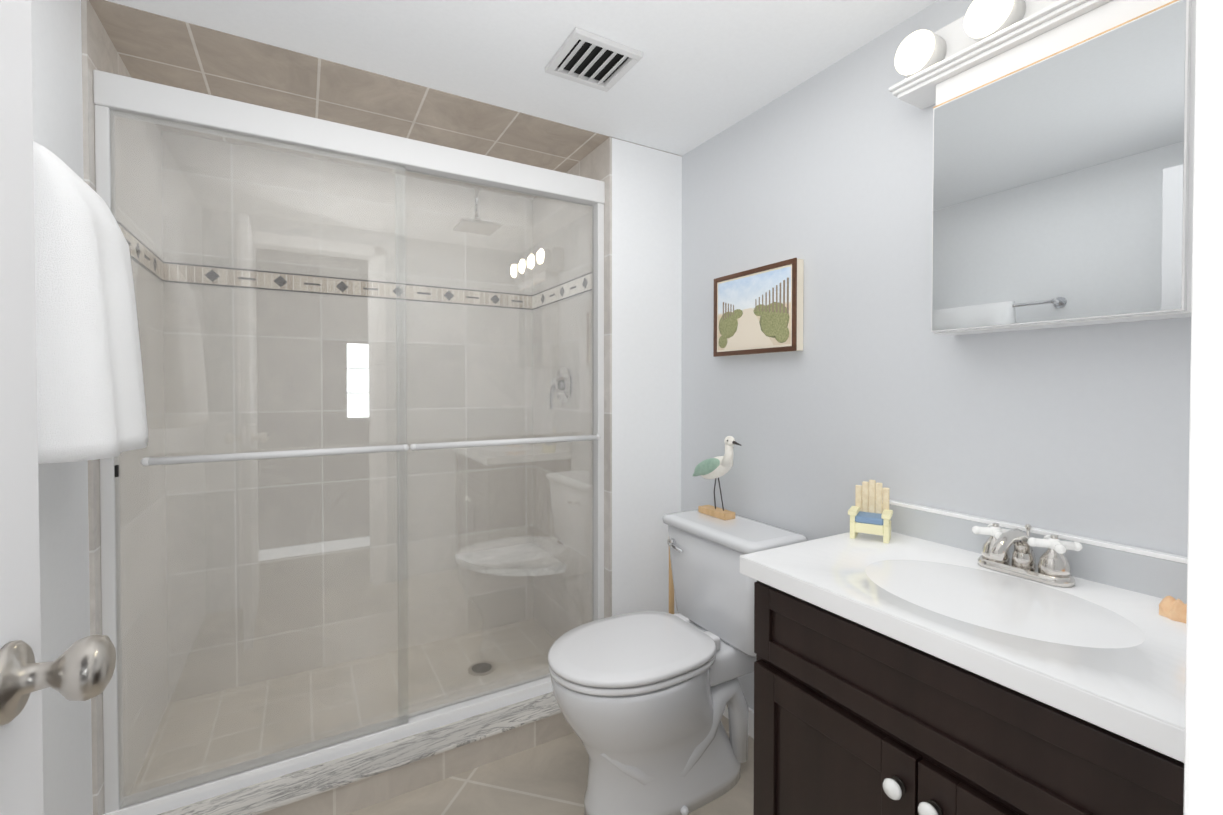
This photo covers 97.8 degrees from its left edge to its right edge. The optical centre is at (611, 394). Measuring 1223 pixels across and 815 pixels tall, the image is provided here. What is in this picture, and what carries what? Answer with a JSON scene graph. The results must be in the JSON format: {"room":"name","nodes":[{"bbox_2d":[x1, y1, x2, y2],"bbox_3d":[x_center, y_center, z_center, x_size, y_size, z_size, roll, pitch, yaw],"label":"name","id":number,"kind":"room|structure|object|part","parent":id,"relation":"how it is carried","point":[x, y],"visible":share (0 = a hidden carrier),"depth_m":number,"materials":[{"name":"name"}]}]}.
{"room":"bathroom","nodes":[
{"label":"bathroom","id":0,"kind":"room"},
{"bbox_2d":[31,0,92,814],"bbox_3d":[-1.106,0.126,0.894,0.100,2.190,2.735,0,1,-30],"label":"wall","id":1,"kind":"structure","parent":0,"point":[56,40],"depth_m":1.18,"materials":[{"name":"white paint"}]},
{"bbox_2d":[33,141,148,463],"bbox_3d":[-1.015,-0.153,1.010,0.176,0.532,0.648,0,1,-30],"label":"hanging towel","id":2,"kind":"object","parent":1,"relation":"hanging from","point":[91,405],"visible":0.83,"depth_m":0.92,"materials":[{"name":"white fabric"}]},
{"bbox_2d":[89,0,678,199],"bbox_3d":[-0.727,-1.026,2.151,2.030,0.082,0.910,0,1,-30],"label":"ceiling tiles","id":3,"kind":"structure","parent":0,"point":[156,48],"depth_m":1.74,"materials":[{"name":"beige tile"}]},
{"bbox_2d":[453,185,501,235],"bbox_3d":[-0.594,-0.859,2.352,0.170,0.257,0.170,0,1,-30],"label":"shower head","id":4,"kind":"object","parent":3,"relation":"hanging from","point":[477,220],"depth_m":2.34},
{"bbox_2d":[106,0,937,155],"bbox_3d":[-0.043,-1.010,0.967,2.030,0.080,1.825,0,1,-30],"label":"ceiling","id":5,"kind":"structure","parent":0,"point":[700,72],"depth_m":1.49,"materials":[{"name":"paint"}]},
{"bbox_2d":[545,27,642,91],"bbox_3d":[-0.055,-0.971,1.562,0.215,0.016,0.210,0,1,-30],"label":"ceiling vent","id":6,"kind":"object","parent":5,"relation":"in","point":[586,58],"visible":1,"depth_m":1.55,"materials":[{"name":"white metal"}]},
{"bbox_2d":[612,137,681,615],"bbox_3d":[-0.037,0.102,2.566,0.436,2.190,0.910,0,1,-30],"label":"wall","id":7,"kind":"structure","parent":0,"point":[646,319],"depth_m":2.14,"materials":[{"name":"white paint"}]},
{"bbox_2d":[158,692,573,814],"bbox_3d":[-0.653,1.157,1.718,1.494,0.104,0.220,0,1,-30],"label":"shower curb","id":8,"kind":"structure","parent":7,"relation":"attached to","point":[351,783],"depth_m":1.62,"materials":[{"name":"stone"}]},
{"bbox_2d":[93,70,604,814],"bbox_3d":[-0.668,0.141,1.729,1.472,1.925,0.109,0,1,-30],"label":"shower door","id":9,"kind":"structure","parent":8,"relation":"on","point":[151,102],"depth_m":1.62,"materials":[{"name":"white"}]},
{"bbox_2d":[681,0,1190,709],"bbox_3d":[0.792,0.118,1.466,0.100,2.190,1.825,0,1,-30],"label":"wall","id":10,"kind":"structure","parent":0,"point":[1071,430],"depth_m":1.46,"materials":[{"name":"paint"}]},
{"bbox_2d":[723,706,753,738],"bbox_3d":[0.574,1.169,1.425,0.336,0.090,1.705,0,1,-30],"label":"baseboard","id":11,"kind":"structure","parent":10,"relation":"attached to","point":[750,723],"depth_m":1.88,"materials":[{"name":"white"}]},
{"bbox_2d":[713,258,803,356],"bbox_3d":[0.493,-0.283,1.836,0.037,0.290,0.385,0,1,-30],"label":"picture frame","id":12,"kind":"object","parent":10,"relation":"attached to","point":[758,310],"visible":1,"depth_m":1.79,"materials":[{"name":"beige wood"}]},
{"bbox_2d":[889,0,1112,108],"bbox_3d":[0.868,-0.783,1.067,0.149,0.132,0.600,0,1,-30],"label":"sconce","id":13,"kind":"object","parent":10,"relation":"attached to","point":[957,49],"depth_m":1.14,"materials":[{"name":"white metal"}]},
{"bbox_3d":[0.696,-0.796,1.239,0.024,0.092,0.092,0,1,-30],"label":"vanity light bulb","id":14,"kind":"part","parent":13,"relation":"part of","materials":[{"name":"white glass"}]},
{"bbox_3d":[0.774,-0.794,1.105,0.024,0.092,0.092,0,1,-30],"label":"vanity light bulb","id":15,"kind":"part","parent":13,"relation":"part of","materials":[{"name":"white glass"}]},
{"bbox_2d":[931,0,1195,335],"bbox_3d":[0.898,-0.427,1.064,0.106,0.578,0.457,0,1,-30],"label":"upper cabinet","id":16,"kind":"object","parent":10,"relation":"attached to","point":[1063,173],"visible":1,"depth_m":1.01,"materials":[{"name":"white"}]},
{"bbox_3d":[0.383,0.136,0.245,1.830,2.190,0.120,0,1,-30],"label":"wall","id":17,"kind":"structure","parent":0,"visible":0},
{"bbox_2d":[0,0,115,814],"bbox_3d":[-0.395,0.211,0.224,0.167,2.020,0.611,0,1,-30],"label":"door","id":18,"kind":"structure","parent":17,"relation":"in","point":[82,669],"depth_m":0.46,"materials":[{"name":"white wood"}]},
{"bbox_2d":[1183,0,1222,814],"bbox_3d":[0.049,0.183,0.055,0.760,2.100,0.133,0,1,-30],"label":"door frame","id":19,"kind":"structure","parent":17,"relation":"attached to","point":[1203,769],"depth_m":0.25,"materials":[{"name":"white"}]},
{"bbox_3d":[-1.073,0.104,2.430,1.494,2.190,0.110,0,1,-30],"label":"wall","id":20,"kind":"structure","parent":0,"visible":0},
{"bbox_2d":[81,0,176,814],"bbox_3d":[-1.480,0.100,1.657,0.015,2.160,0.780,0,1,-30],"label":"shower wall tile","id":21,"kind":"structure","parent":20,"relation":"attached to","point":[99,52],"depth_m":1.67,"materials":[{"name":"tile"}]},
{"bbox_2d":[169,132,528,700],"bbox_3d":[-1.041,0.089,2.375,1.494,2.160,0.015,0,1,-30],"label":"shower wall tile","id":22,"kind":"structure","parent":20,"relation":"attached to","point":[345,305],"depth_m":2.28,"materials":[{"name":"tile"}]},
{"bbox_2d":[455,543,565,575],"bbox_3d":[-0.476,0.785,2.478,0.400,0.035,0.400,0,1,-30],"label":"shelf","id":23,"kind":"object","parent":20,"relation":"attached to","point":[463,561],"depth_m":2.45,"materials":[{"name":"stone"}]},
{"bbox_2d":[529,137,611,638],"bbox_3d":[-0.200,0.089,2.396,0.015,2.160,0.780,0,1,-30],"label":"shower wall tile","id":24,"kind":"structure","parent":20,"relation":"attached to","point":[597,165],"depth_m":2.35,"materials":[{"name":"tile"}]},
{"bbox_2d":[549,366,572,409],"bbox_3d":[-0.249,-0.028,2.390,0.082,0.196,0.170,0,1,-30],"label":"shower valve","id":25,"kind":"object","parent":24,"relation":"attached to","point":[560,390],"depth_m":2.37,"materials":[{"name":"silver metal"}]},
{"label":"outside","id":26,"kind":"structure","parent":0,"visible":0},
{"bbox_2d":[129,618,753,814],"bbox_3d":[-0.051,1.230,1.013,2.030,0.098,3.415,0,1,-30],"label":"floor","id":27,"kind":"structure","parent":26,"point":[301,710],"depth_m":1.81,"materials":[{"name":"tile"}]},
{"bbox_2d":[669,547,673,613],"bbox_3d":[0.233,0.848,2.075,0.136,0.710,0.136,0,1,-30],"label":"plunger","id":28,"kind":"object","parent":27,"relation":"on","point":[671,597],"visible":0.02,"depth_m":2.06,"materials":[{"name":"brown wood"}]},
{"bbox_2d":[548,509,806,814],"bbox_3d":[0.169,0.821,1.650,0.764,0.779,0.464,0,1,-30],"label":"toilet","id":29,"kind":"object","parent":27,"relation":"on","point":[644,699],"visible":0.92,"depth_m":1.55,"materials":[{"name":"white ceramic"}]},
{"bbox_2d":[692,436,740,519],"bbox_3d":[0.367,0.284,1.885,0.066,0.286,0.256,0,1,-30],"label":"figurine","id":30,"kind":"object","parent":29,"relation":"on","point":[715,467],"visible":1,"depth_m":1.85,"materials":[{"name":"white wood"}]},
{"bbox_2d":[740,498,1186,814],"bbox_3d":[0.706,0.754,1.001,0.519,0.929,0.790,0,1,-30],"label":"bathroom vanity","id":31,"kind":"object","parent":27,"relation":"on","point":[922,662],"visible":0.9,"depth_m":0.91,"materials":[{"name":"black"}]},
{"bbox_2d":[848,480,892,542],"bbox_3d":[0.657,0.293,1.354,0.096,0.142,0.081,1,1,32],"label":"decor","id":32,"kind":"object","parent":31,"relation":"on","point":[865,518],"visible":1,"depth_m":1.36,"materials":[{"name":"beige wood"}]},
{"bbox_2d":[972,523,1082,587],"bbox_3d":[0.807,0.318,1.071,0.157,0.100,0.177,0,1,-30],"label":"faucet","id":33,"kind":"object","parent":31,"relation":"on","point":[1052,568],"visible":1,"depth_m":1.05,"materials":[{"name":"silver metal"}]},
{"bbox_2d":[1159,596,1186,622],"bbox_3d":[0.960,0.354,0.842,0.114,0.034,0.138,0,1,-30],"label":"seashells","id":34,"kind":"object","parent":31,"relation":"on","point":[1172,608],"visible":0.29,"depth_m":0.88}
]}

